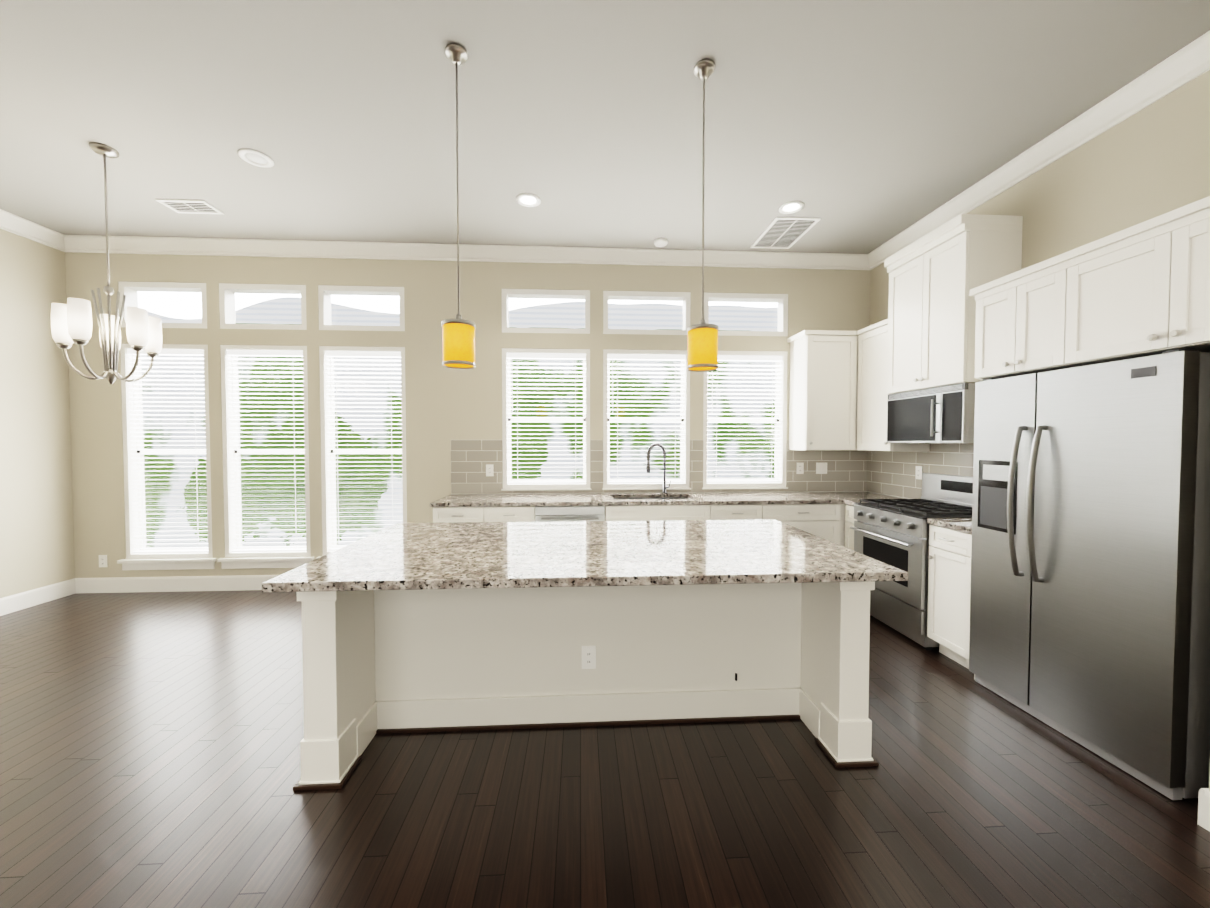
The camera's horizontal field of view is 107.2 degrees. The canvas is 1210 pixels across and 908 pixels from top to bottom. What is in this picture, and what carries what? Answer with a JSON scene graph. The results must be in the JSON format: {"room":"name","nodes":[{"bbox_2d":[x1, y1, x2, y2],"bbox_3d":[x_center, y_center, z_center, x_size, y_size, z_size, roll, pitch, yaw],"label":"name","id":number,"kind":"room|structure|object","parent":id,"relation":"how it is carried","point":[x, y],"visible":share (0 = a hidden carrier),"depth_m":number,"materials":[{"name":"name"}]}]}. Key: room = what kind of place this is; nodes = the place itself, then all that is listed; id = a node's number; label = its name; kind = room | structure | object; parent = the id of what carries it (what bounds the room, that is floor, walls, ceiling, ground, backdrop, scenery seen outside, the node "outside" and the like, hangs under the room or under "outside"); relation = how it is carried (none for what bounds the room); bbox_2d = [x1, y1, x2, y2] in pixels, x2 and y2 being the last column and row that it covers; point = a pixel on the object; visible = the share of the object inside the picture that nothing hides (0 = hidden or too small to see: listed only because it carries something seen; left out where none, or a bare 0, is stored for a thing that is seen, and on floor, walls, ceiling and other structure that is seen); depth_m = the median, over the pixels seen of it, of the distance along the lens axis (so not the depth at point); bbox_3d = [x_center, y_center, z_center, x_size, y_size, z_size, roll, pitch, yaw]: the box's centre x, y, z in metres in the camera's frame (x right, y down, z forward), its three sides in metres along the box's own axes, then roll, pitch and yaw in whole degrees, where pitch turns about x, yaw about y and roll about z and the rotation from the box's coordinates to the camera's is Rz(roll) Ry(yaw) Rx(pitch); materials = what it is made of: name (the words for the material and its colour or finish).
{"room":"kitchen","nodes":[
{"label":"kitchen","id":0,"kind":"room"},
{"bbox_2d":[0,229,74,597],"bbox_3d":[-4.868,-0.232,0.225,0.150,3.308,8.228,0,2,-3],"label":"wall","id":1,"kind":"structure","parent":0,"point":[36,525],"depth_m":3.90,"materials":[{"name":"beige paint"}]},
{"bbox_2d":[0,209,71,252],"bbox_3d":[-4.745,-1.828,0.265,0.105,0.118,7.778,0,2,-3],"label":"crown molding","id":2,"kind":"structure","parent":1,"relation":"attached to","point":[9,222],"depth_m":3.85,"materials":[{"name":"white wood"}]},
{"bbox_2d":[0,579,75,615],"bbox_3d":[-4.789,1.348,0.347,0.016,0.142,7.778,0,2,-3],"label":"baseboard","id":3,"kind":"structure","parent":1,"relation":"attached to","point":[26,599],"depth_m":3.91,"materials":[{"name":"white wood"}]},
{"bbox_2d":[65,252,870,577],"bbox_3d":[-1.149,-0.345,4.477,8.051,3.308,0.150,0,2,-3],"label":"wall","id":4,"kind":"structure","parent":0,"point":[445,406],"depth_m":4.34,"materials":[{"name":"beige paint"}]},
{"bbox_2d":[99,555,107,566],"bbox_3d":[-4.760,1.016,4.232,0.072,0.116,0.007,0,2,-3],"label":"outlet","id":5,"kind":"object","parent":4,"relation":"attached to","point":[102,560],"visible":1,"depth_m":4.23,"materials":[{"name":"white plastic"}]},
{"bbox_2d":[118,281,206,328],"bbox_3d":[-4.170,-1.406,4.275,0.788,0.428,0.131,0,2,-3],"label":"window","id":6,"kind":"structure","parent":4,"relation":"in","point":[129,290],"depth_m":4.23,"materials":[{"name":"white"}]},
{"bbox_2d":[120,344,212,558],"bbox_3d":[-4.170,-0.022,4.311,0.788,2.037,0.131,0,2,-3],"label":"window","id":7,"kind":"structure","parent":4,"relation":"in","point":[130,496],"depth_m":4.28,"materials":[{"name":"white"}]},
{"bbox_2d":[127,349,207,553],"bbox_3d":[-4.168,-0.021,4.285,0.698,1.951,0.070,0,2,-3],"label":"window blinds","id":8,"kind":"object","parent":7,"relation":"attached to","point":[189,352],"visible":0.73,"depth_m":4.28,"materials":[{"name":"white plastic"}]},
{"bbox_2d":[117,558,216,569],"bbox_3d":[-4.165,1.052,4.250,0.860,0.104,0.048,0,2,-3],"label":"window sill","id":9,"kind":"structure","parent":4,"relation":"attached to","point":[170,564],"depth_m":4.25,"materials":[{"name":"white wood"}]},
{"bbox_2d":[74,575,278,592],"bbox_3d":[-3.243,1.243,4.319,3.490,0.142,0.016,0,2,-3],"label":"baseboard","id":10,"kind":"structure","parent":4,"relation":"attached to","point":[236,582],"depth_m":4.26,"materials":[{"name":"white wood"}]},
{"bbox_2d":[219,283,306,329],"bbox_3d":[-3.266,-1.407,4.325,0.798,0.428,0.131,0,2,-3],"label":"window","id":11,"kind":"structure","parent":4,"relation":"in","point":[227,292],"depth_m":4.27,"materials":[{"name":"white"}]},
{"bbox_2d":[220,345,310,556],"bbox_3d":[-3.266,-0.023,4.362,0.798,2.037,0.131,0,2,-3],"label":"window","id":12,"kind":"structure","parent":4,"relation":"in","point":[230,474],"depth_m":4.33,"materials":[{"name":"white"}]},
{"bbox_2d":[227,350,305,551],"bbox_3d":[-3.265,-0.022,4.335,0.708,1.951,0.070,0,2,-3],"label":"window blinds","id":13,"kind":"object","parent":12,"relation":"attached to","point":[283,353],"visible":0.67,"depth_m":4.32,"materials":[{"name":"white plastic"}]},
{"bbox_2d":[217,557,313,568],"bbox_3d":[-3.261,1.051,4.300,0.870,0.104,0.048,0,2,-3],"label":"window sill","id":14,"kind":"structure","parent":4,"relation":"attached to","point":[260,562],"depth_m":4.29,"materials":[{"name":"white wood"}]},
{"bbox_2d":[318,285,404,330],"bbox_3d":[-2.353,-1.409,4.376,0.808,0.428,0.131,0,2,-3],"label":"window","id":15,"kind":"structure","parent":4,"relation":"in","point":[325,292],"depth_m":4.32,"materials":[{"name":"white"}]},
{"bbox_2d":[319,346,406,555],"bbox_3d":[-2.353,-0.025,4.413,0.808,2.037,0.131,0,2,-3],"label":"window","id":16,"kind":"structure","parent":4,"relation":"in","point":[328,498],"depth_m":4.38,"materials":[{"name":"white"}]},
{"bbox_2d":[325,351,402,550],"bbox_3d":[-2.351,-0.024,4.386,0.718,1.951,0.070,0,2,-3],"label":"window blinds","id":17,"kind":"object","parent":16,"relation":"attached to","point":[380,354],"visible":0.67,"depth_m":4.37,"materials":[{"name":"white plastic"}]},
{"bbox_2d":[64,235,876,269],"bbox_3d":[-1.082,-1.936,4.311,7.631,0.118,0.105,0,2,-3],"label":"crown molding","id":18,"kind":"structure","parent":4,"relation":"attached to","point":[76,243],"depth_m":4.29,"materials":[{"name":"white wood"}]},
{"bbox_2d":[486,464,493,475],"bbox_3d":[-1.137,0.161,4.404,0.072,0.116,0.007,0,2,-3],"label":"electrical outlet","id":19,"kind":"object","parent":4,"relation":"attached to","point":[489,469],"visible":1,"depth_m":4.40,"materials":[{"name":"white plastic"}]},
{"bbox_2d":[502,348,589,488],"bbox_3d":[-0.586,-0.352,4.503,0.868,1.388,0.131,0,2,-3],"label":"window","id":20,"kind":"structure","parent":4,"relation":"in","point":[507,463],"depth_m":4.47,"materials":[{"name":"white"}]},
{"bbox_2d":[507,353,585,483],"bbox_3d":[-0.584,-0.351,4.477,0.778,1.302,0.070,0,2,-3],"label":"window blinds","id":21,"kind":"object","parent":20,"relation":"attached to","point":[575,357],"visible":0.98,"depth_m":4.47,"materials":[{"name":"white plastic"}]},
{"bbox_2d":[502,289,589,333],"bbox_3d":[-0.586,-1.411,4.475,0.868,0.428,0.131,0,2,-3],"label":"window","id":22,"kind":"structure","parent":4,"relation":"in","point":[507,294],"depth_m":4.42,"materials":[{"name":"white"}]},
{"bbox_2d":[501,488,590,490],"bbox_3d":[-0.581,0.353,4.444,0.890,0.016,0.024,0,2,-3],"label":"window sill","id":23,"kind":"structure","parent":4,"relation":"attached to","point":[545,489],"depth_m":4.43,"materials":[{"name":"white wood"}]},
{"bbox_2d":[603,349,689,487],"bbox_3d":[0.418,-0.353,4.559,0.878,1.388,0.131,0,2,-3],"label":"window","id":24,"kind":"structure","parent":4,"relation":"in","point":[684,472],"depth_m":4.54,"materials":[{"name":"white"}]},
{"bbox_2d":[607,354,684,483],"bbox_3d":[0.419,-0.352,4.533,0.788,1.302,0.070,0,2,-3],"label":"window blinds","id":25,"kind":"object","parent":24,"relation":"attached to","point":[617,357],"visible":0.96,"depth_m":4.52,"materials":[{"name":"white plastic"}]},
{"bbox_2d":[602,488,690,489],"bbox_3d":[0.422,0.352,4.500,0.900,0.016,0.024,0,2,-3],"label":"window sill","id":26,"kind":"structure","parent":4,"relation":"attached to","point":[645,488],"depth_m":4.49,"materials":[{"name":"white"}]},
{"bbox_2d":[603,291,690,334],"bbox_3d":[0.418,-1.413,4.532,0.878,0.428,0.131,0,2,-3],"label":"window","id":27,"kind":"structure","parent":4,"relation":"in","point":[684,297],"depth_m":4.48,"materials":[{"name":"white"}]},
{"bbox_2d":[451,440,866,493],"bbox_3d":[0.605,0.124,4.509,4.246,0.536,0.008,0,2,-3],"label":"backsplash","id":28,"kind":"structure","parent":4,"relation":"attached to","point":[846,469],"depth_m":4.52,"materials":[{"name":"beige tile"}]},
{"bbox_2d":[702,487,787,488],"bbox_3d":[1.431,0.350,4.557,0.890,0.016,0.024,0,2,-3],"label":"window sill","id":29,"kind":"structure","parent":4,"relation":"attached to","point":[752,488],"depth_m":4.56,"materials":[{"name":"white"}]},
{"bbox_2d":[703,351,787,487],"bbox_3d":[1.426,-0.355,4.616,0.868,1.388,0.131,0,2,-3],"label":"window","id":30,"kind":"structure","parent":4,"relation":"in","point":[782,420],"depth_m":4.59,"materials":[{"name":"white"}]},
{"bbox_2d":[707,355,781,482],"bbox_3d":[1.428,-0.354,4.590,0.778,1.302,0.070,0,2,-3],"label":"window blinds","id":31,"kind":"object","parent":30,"relation":"attached to","point":[748,358],"visible":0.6,"depth_m":4.59,"materials":[{"name":"white plastic"}]},
{"bbox_2d":[704,292,787,335],"bbox_3d":[1.426,-1.414,4.588,0.868,0.428,0.131,0,2,-3],"label":"window","id":32,"kind":"structure","parent":4,"relation":"in","point":[781,300],"depth_m":4.54,"materials":[{"name":"white"}]},
{"bbox_2d":[796,463,803,473],"bbox_3d":[2.002,0.147,4.580,0.072,0.116,0.007,0,2,-3],"label":"electrical outlet","id":33,"kind":"object","parent":4,"relation":"attached to","point":[800,468],"visible":1,"depth_m":4.58,"materials":[{"name":"white plastic"}]},
{"bbox_2d":[816,463,826,473],"bbox_3d":[2.230,0.146,4.592,0.116,0.116,0.008,0,2,-3],"label":"light switch","id":34,"kind":"object","parent":4,"relation":"attached to","point":[821,468],"visible":1,"depth_m":4.59,"materials":[{"name":"white plastic"}]},
{"bbox_2d":[787,330,857,449],"bbox_3d":[2.297,-0.604,4.398,0.870,1.130,0.375,0,2,-3],"label":"upper cabinet","id":35,"kind":"object","parent":4,"relation":"attached to","point":[823,395],"visible":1,"depth_m":4.24,"materials":[{"name":"white wood"}]},
{"bbox_2d":[0,590,1209,907],"bbox_3d":[-0.526,1.463,0.589,9.155,0.100,8.378,0,2,-3],"label":"floor","id":36,"kind":"structure","parent":0,"point":[150,748],"depth_m":1.77,"materials":[{"name":"brown wood"}]},
{"bbox_2d":[433,507,492,522],"bbox_3d":[-1.232,0.880,4.112,0.492,0.880,0.630,0,2,-3],"label":"base cabinet","id":37,"kind":"object","parent":36,"relation":"on","point":[440,514],"depth_m":3.79,"materials":[{"name":"white wood"}]},
{"bbox_2d":[493,506,535,521],"bbox_3d":[-0.863,0.879,4.133,0.494,0.880,0.630,0,2,-3],"label":"base cabinet","id":38,"kind":"object","parent":36,"relation":"on","point":[511,513],"depth_m":3.81,"materials":[{"name":"white wood"}]},
{"bbox_2d":[535,506,604,521],"bbox_3d":[-0.313,0.875,4.095,0.595,0.865,0.612,0,2,-3],"label":"dishwasher","id":39,"kind":"object","parent":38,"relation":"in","point":[566,513],"visible":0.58,"depth_m":3.83,"materials":[{"name":"silver metal"}]},
{"bbox_2d":[293,583,878,790],"bbox_3d":[-0.065,0.927,2.400,2.490,0.875,1.030,0,2,-3],"label":"kitchen island","id":40,"kind":"object","parent":36,"relation":"on","point":[432,627],"depth_m":2.23,"materials":[{"name":"white wood"}]},
{"bbox_2d":[261,519,907,594],"bbox_3d":[-0.061,0.473,2.313,2.470,0.036,1.220,0,2,-3],"label":"island countertop","id":41,"kind":"structure","parent":40,"relation":"on","point":[656,553],"depth_m":2.00,"materials":[{"name":"beige stone"}]},
{"bbox_2d":[605,516,688,520],"bbox_3d":[0.477,0.987,4.211,0.987,0.661,0.630,0,2,-3],"label":"base cabinet","id":42,"kind":"object","parent":36,"relation":"on","point":[607,518],"depth_m":3.88,"materials":[{"name":"white wood"}]},
{"bbox_2d":[685,504,772,519],"bbox_3d":[1.137,0.876,4.245,0.589,0.880,0.630,0,2,-3],"label":"base cabinet","id":43,"kind":"object","parent":36,"relation":"on","point":[762,511],"depth_m":3.92,"materials":[{"name":"white wood"}]},
{"bbox_2d":[773,504,844,544],"bbox_3d":[1.693,0.875,4.276,0.774,0.880,0.630,0,2,-3],"label":"base cabinet","id":44,"kind":"object","parent":36,"relation":"on","point":[825,521],"depth_m":3.97,"materials":[{"name":"white wood"}]},
{"bbox_2d":[841,504,846,546],"bbox_3d":[2.380,0.874,4.314,0.720,0.880,0.630,0,2,-3],"label":"base cabinet","id":45,"kind":"object","parent":36,"relation":"on","point":[842,529],"depth_m":4.00,"materials":[{"name":"white wood"}]},
{"bbox_2d":[430,492,906,506],"bbox_3d":[0.621,0.419,4.199,4.243,0.035,0.638,0,2,-3],"label":"countertop","id":46,"kind":"structure","parent":45,"relation":"on","point":[579,499],"depth_m":3.99,"materials":[{"name":"stone"}]},
{"bbox_2d":[613,497,689,499],"bbox_3d":[0.449,0.538,4.214,0.784,0.201,0.409,0,2,-3],"label":"sink bowl","id":47,"kind":"object","parent":46,"relation":"attached to","point":[654,498],"visible":0.04,"depth_m":4.41,"materials":[{"name":"silver metal"}]},
{"bbox_2d":[646,443,670,493],"bbox_3d":[0.529,0.142,4.401,0.266,0.507,0.155,0,2,-3],"label":"faucet","id":48,"kind":"object","parent":46,"relation":"on","point":[650,448],"visible":1,"depth_m":4.42,"materials":[{"name":"silver metal"}]},
{"bbox_2d":[850,473,972,649],"bbox_3d":[2.424,0.755,3.421,0.724,1.165,0.760,0,2,-3],"label":"range","id":49,"kind":"object","parent":36,"relation":"on","point":[893,532],"visible":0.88,"depth_m":3.31,"materials":[{"name":"silver metal"}]},
{"bbox_2d":[927,525,971,668],"bbox_3d":[2.507,0.913,2.870,0.627,0.880,0.343,0,2,-3],"label":"base cabinet","id":50,"kind":"object","parent":36,"relation":"on","point":[949,590],"depth_m":2.85,"materials":[{"name":"white wood"}]},
{"bbox_2d":[844,500,971,533],"bbox_3d":[2.475,0.442,3.332,0.637,0.035,1.297,0,2,-3],"label":"countertop","id":51,"kind":"structure","parent":50,"relation":"on","point":[962,524],"depth_m":2.89,"materials":[{"name":"stone"}]},
{"bbox_2d":[969,349,1209,799],"bbox_3d":[2.481,0.473,2.208,0.737,1.792,0.910,0,2,-3],"label":"refrigerator","id":52,"kind":"object","parent":36,"relation":"on","point":[1090,598],"visible":1,"depth_m":1.98,"materials":[{"name":"silver metal"}]},
{"bbox_2d":[1197,788,1209,831],"bbox_3d":[2.366,1.376,-0.720,0.035,0.142,4.786,0,2,-3],"label":"baseboard","id":53,"kind":"structure","parent":36,"relation":"on","point":[1204,793],"depth_m":1.65,"materials":[{"name":"white wood"}]},
{"bbox_2d":[0,0,1209,253],"bbox_3d":[-0.526,-1.944,0.498,9.155,0.100,8.378,0,2,-3],"label":"ceiling","id":54,"kind":"structure","parent":0,"point":[862,126],"depth_m":2.52,"materials":[{"name":"grey paint"}]},
{"bbox_2d":[51,142,161,384],"bbox_3d":[-3.201,-1.202,2.873,0.486,1.507,0.483,0,2,-3],"label":"chandelier","id":55,"kind":"object","parent":54,"relation":"hanging from","point":[71,321],"visible":1,"depth_m":2.85,"materials":[{"name":"silver metal"}]},
{"bbox_2d":[155,199,223,213],"bbox_3d":[-3.304,-1.970,3.559,0.360,0.008,0.200,0,2,-3],"label":"ceiling vent","id":56,"kind":"object","parent":54,"relation":"in","point":[192,206],"visible":0.98,"depth_m":3.56,"materials":[{"name":"white metal"}]},
{"bbox_2d":[238,149,273,167],"bbox_3d":[-2.308,-1.953,2.953,0.190,0.010,0.190,0,2,-3],"label":"recessed light","id":57,"kind":"object","parent":54,"relation":"in","point":[255,158],"visible":1,"depth_m":2.95,"materials":[{"name":"white plastic"}]},
{"bbox_2d":[441,43,475,368],"bbox_3d":[-0.717,-1.184,2.174,0.160,1.507,0.160,0,2,-3],"label":"pendant light","id":58,"kind":"object","parent":54,"relation":"hanging from","point":[458,342],"visible":1,"depth_m":2.14,"materials":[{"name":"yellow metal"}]},
{"bbox_2d":[516,193,540,206],"bbox_3d":[-0.594,-1.967,3.465,0.190,0.010,0.190,0,2,-3],"label":"recessed light","id":59,"kind":"object","parent":54,"relation":"in","point":[528,200],"visible":1,"depth_m":3.46,"materials":[{"name":"white"}]},
{"bbox_2d":[654,238,667,246],"bbox_3d":[0.521,-1.973,4.171,0.130,0.036,0.130,0,2,-3],"label":"smoke detector","id":60,"kind":"object","parent":54,"relation":"attached to","point":[660,242],"visible":1,"depth_m":4.14,"materials":[{"name":"white plastic"}]},
{"bbox_2d":[687,59,718,371],"bbox_3d":[0.498,-1.186,2.262,0.160,1.507,0.160,0,2,-3],"label":"pendant light","id":61,"kind":"object","parent":54,"relation":"hanging from","point":[702,346],"visible":1,"depth_m":2.23,"materials":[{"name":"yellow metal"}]},
{"bbox_2d":[750,217,820,248],"bbox_3d":[1.607,-1.983,4.024,0.380,0.008,0.580,0,2,-3],"label":"ceiling vent","id":62,"kind":"object","parent":54,"relation":"in","point":[783,232],"visible":0.98,"depth_m":4.00,"materials":[{"name":"white metal"}]},
{"bbox_2d":[779,201,803,213],"bbox_3d":[1.490,-1.970,3.571,0.190,0.010,0.190,0,2,-3],"label":"recessed light","id":63,"kind":"object","parent":54,"relation":"in","point":[790,207],"visible":1,"depth_m":3.57,"materials":[{"name":"white"}]},
{"bbox_2d":[870,70,1209,497],"bbox_3d":[2.878,-0.311,3.212,0.150,3.308,3.128,0,2,-3],"label":"wall","id":64,"kind":"structure","parent":0,"point":[1151,161],"depth_m":2.49,"materials":[{"name":"beige paint"}]},
{"bbox_2d":[857,319,929,450],"bbox_3d":[2.567,-0.594,4.012,0.375,1.130,0.466,0,2,-3],"label":"upper cabinet","id":65,"kind":"object","parent":64,"relation":"attached to","point":[872,389],"visible":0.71,"depth_m":4.00,"materials":[{"name":"white wood"}]},
{"bbox_2d":[915,466,921,479],"bbox_3d":[2.752,0.164,3.915,0.007,0.116,0.072,0,2,-3],"label":"electrical outlet","id":66,"kind":"object","parent":64,"relation":"attached to","point":[918,474],"visible":0.98,"depth_m":3.91,"materials":[{"name":"white plastic"}]},
{"bbox_2d":[867,443,973,498],"bbox_3d":[2.775,0.164,3.656,0.008,0.503,1.920,0,2,-3],"label":"backsplash","id":67,"kind":"structure","parent":64,"relation":"attached to","point":[891,473],"depth_m":4.01,"materials":[{"name":"beige tile"}]},
{"bbox_2d":[884,214,1022,393],"bbox_3d":[2.573,-1.053,3.382,0.433,1.118,0.756,0,2,-3],"label":"upper cabinet","id":68,"kind":"object","parent":64,"relation":"attached to","point":[937,275],"visible":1,"depth_m":3.18,"materials":[{"name":"white wood"}]},
{"bbox_2d":[887,383,974,442],"bbox_3d":[2.568,-0.286,3.402,0.441,0.408,0.756,0,2,-3],"label":"microwave","id":69,"kind":"object","parent":68,"relation":"attached to","point":[943,414],"visible":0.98,"depth_m":3.25,"materials":[{"name":"silver metal"}]},
{"bbox_2d":[868,30,1209,265],"bbox_3d":[2.759,-1.901,3.024,0.105,0.118,2.850,0,2,-3],"label":"crown molding","id":70,"kind":"structure","parent":64,"relation":"attached to","point":[1180,68],"depth_m":2.65,"materials":[{"name":"white wood"}]},
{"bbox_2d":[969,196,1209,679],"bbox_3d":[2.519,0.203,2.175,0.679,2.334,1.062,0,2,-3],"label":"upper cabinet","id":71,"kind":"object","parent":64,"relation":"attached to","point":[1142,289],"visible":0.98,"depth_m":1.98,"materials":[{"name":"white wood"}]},
{"label":"outside","id":72,"kind":"structure","parent":0,"visible":0},
{"bbox_2d":[138,291,777,547],"bbox_3d":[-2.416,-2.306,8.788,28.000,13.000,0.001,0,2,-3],"label":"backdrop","id":73,"kind":"structure","parent":72,"point":[247,489],"depth_m":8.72,"materials":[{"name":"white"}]}
]}

